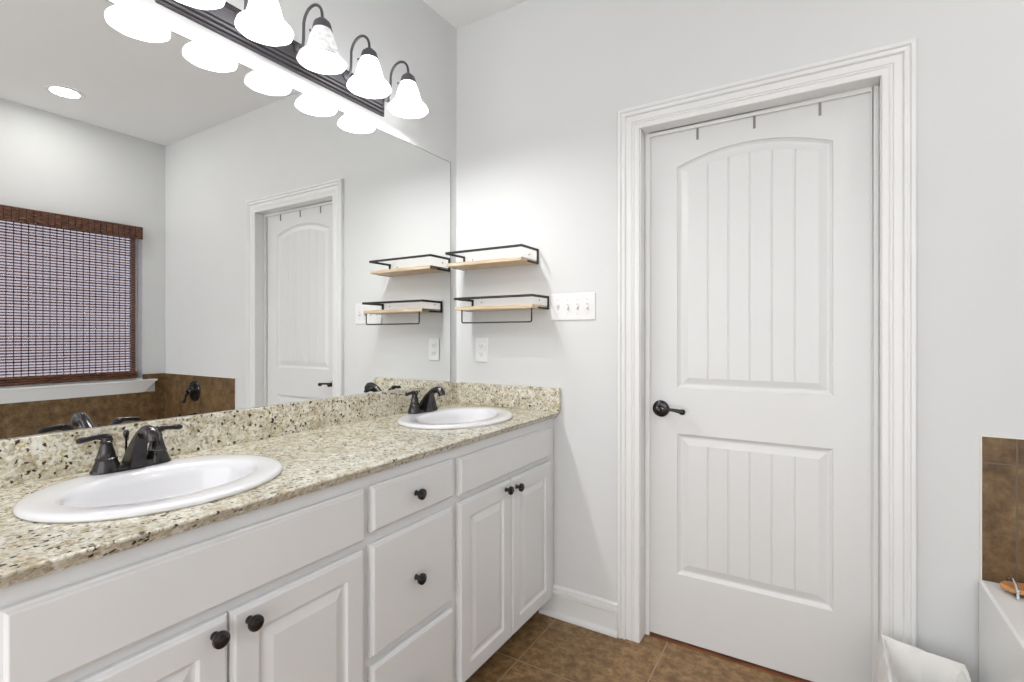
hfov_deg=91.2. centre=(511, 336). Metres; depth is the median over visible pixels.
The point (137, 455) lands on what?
faucet
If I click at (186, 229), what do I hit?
wall mirror
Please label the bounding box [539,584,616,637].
baseboard
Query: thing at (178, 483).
oval sink
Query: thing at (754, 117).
hook
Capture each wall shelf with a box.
[445,244,538,270]
[454,294,548,323]
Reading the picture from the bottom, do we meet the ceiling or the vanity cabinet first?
the vanity cabinet
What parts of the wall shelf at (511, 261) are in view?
guard rail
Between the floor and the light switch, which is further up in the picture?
the light switch
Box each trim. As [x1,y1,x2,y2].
[617,38,916,647]
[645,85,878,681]
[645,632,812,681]
[980,435,1023,579]
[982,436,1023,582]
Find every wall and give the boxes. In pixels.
[109,0,456,382]
[457,0,1023,681]
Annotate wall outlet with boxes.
[476,338,487,361]
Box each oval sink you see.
[12,454,282,522]
[396,407,512,429]
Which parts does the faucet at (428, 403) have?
lever, handle, plate, spout, handle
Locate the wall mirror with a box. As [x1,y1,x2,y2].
[0,0,450,439]
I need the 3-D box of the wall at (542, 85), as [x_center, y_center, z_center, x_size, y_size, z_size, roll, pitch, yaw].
[1.018,-0.151,1.785,2.946,2.751,0.140,0,0,31]
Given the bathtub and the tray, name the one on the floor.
the bathtub
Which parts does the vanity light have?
lamp shade, arm, lamp shade, light bulb, arm, lamp shade, light bulb, arm, light bulb, lamp shade, arm, lamp shade, light bulb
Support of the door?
in the wall at (542, 85)
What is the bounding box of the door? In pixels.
[650,92,871,681]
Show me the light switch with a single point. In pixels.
(570, 306)
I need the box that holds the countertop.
[0,382,560,588]
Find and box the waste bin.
[875,634,971,681]
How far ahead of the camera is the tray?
1.38 m
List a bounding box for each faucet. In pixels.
[75,424,182,474]
[405,386,445,413]
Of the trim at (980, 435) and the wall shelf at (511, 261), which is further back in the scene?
the wall shelf at (511, 261)
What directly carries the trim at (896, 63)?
attached to the wall at (542, 85)
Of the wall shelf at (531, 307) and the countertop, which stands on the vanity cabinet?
the countertop
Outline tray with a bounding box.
[1000,575,1023,599]
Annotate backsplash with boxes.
[0,382,456,487]
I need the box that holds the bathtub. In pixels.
[979,580,1023,681]
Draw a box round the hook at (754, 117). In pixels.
[753,116,755,128]
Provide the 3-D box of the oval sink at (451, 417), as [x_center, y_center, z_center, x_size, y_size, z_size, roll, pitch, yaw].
[-0.221,0.392,2.009,0.424,0.155,0.520,0,0,31]
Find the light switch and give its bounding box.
[551,292,594,320]
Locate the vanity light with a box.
[155,0,427,118]
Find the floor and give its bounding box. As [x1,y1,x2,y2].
[466,610,794,681]
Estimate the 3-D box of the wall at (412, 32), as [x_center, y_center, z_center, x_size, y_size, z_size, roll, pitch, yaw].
[-1.308,-0.151,0.934,0.140,2.751,4.014,0,0,31]
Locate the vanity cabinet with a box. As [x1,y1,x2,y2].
[0,418,552,681]
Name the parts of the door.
handle, lever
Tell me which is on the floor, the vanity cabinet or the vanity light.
the vanity cabinet
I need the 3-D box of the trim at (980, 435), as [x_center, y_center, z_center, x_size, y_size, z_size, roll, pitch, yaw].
[1.809,0.505,1.216,1.004,0.428,0.007,0,0,31]
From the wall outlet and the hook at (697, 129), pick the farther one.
the wall outlet
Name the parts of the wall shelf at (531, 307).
guard rail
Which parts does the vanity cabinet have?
door, false drawer, knob, knob, door, drawer, drawer, drawer, knob, knob, door, false drawer, knob, knob, door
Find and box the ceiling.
[423,0,527,28]
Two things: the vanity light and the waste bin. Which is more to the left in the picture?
the vanity light
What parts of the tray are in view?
wire handle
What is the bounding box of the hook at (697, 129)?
[696,128,698,139]
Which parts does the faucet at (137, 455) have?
lever, handle, lift rod, plate, spout, handle, lever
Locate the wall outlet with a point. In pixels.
(481, 343)

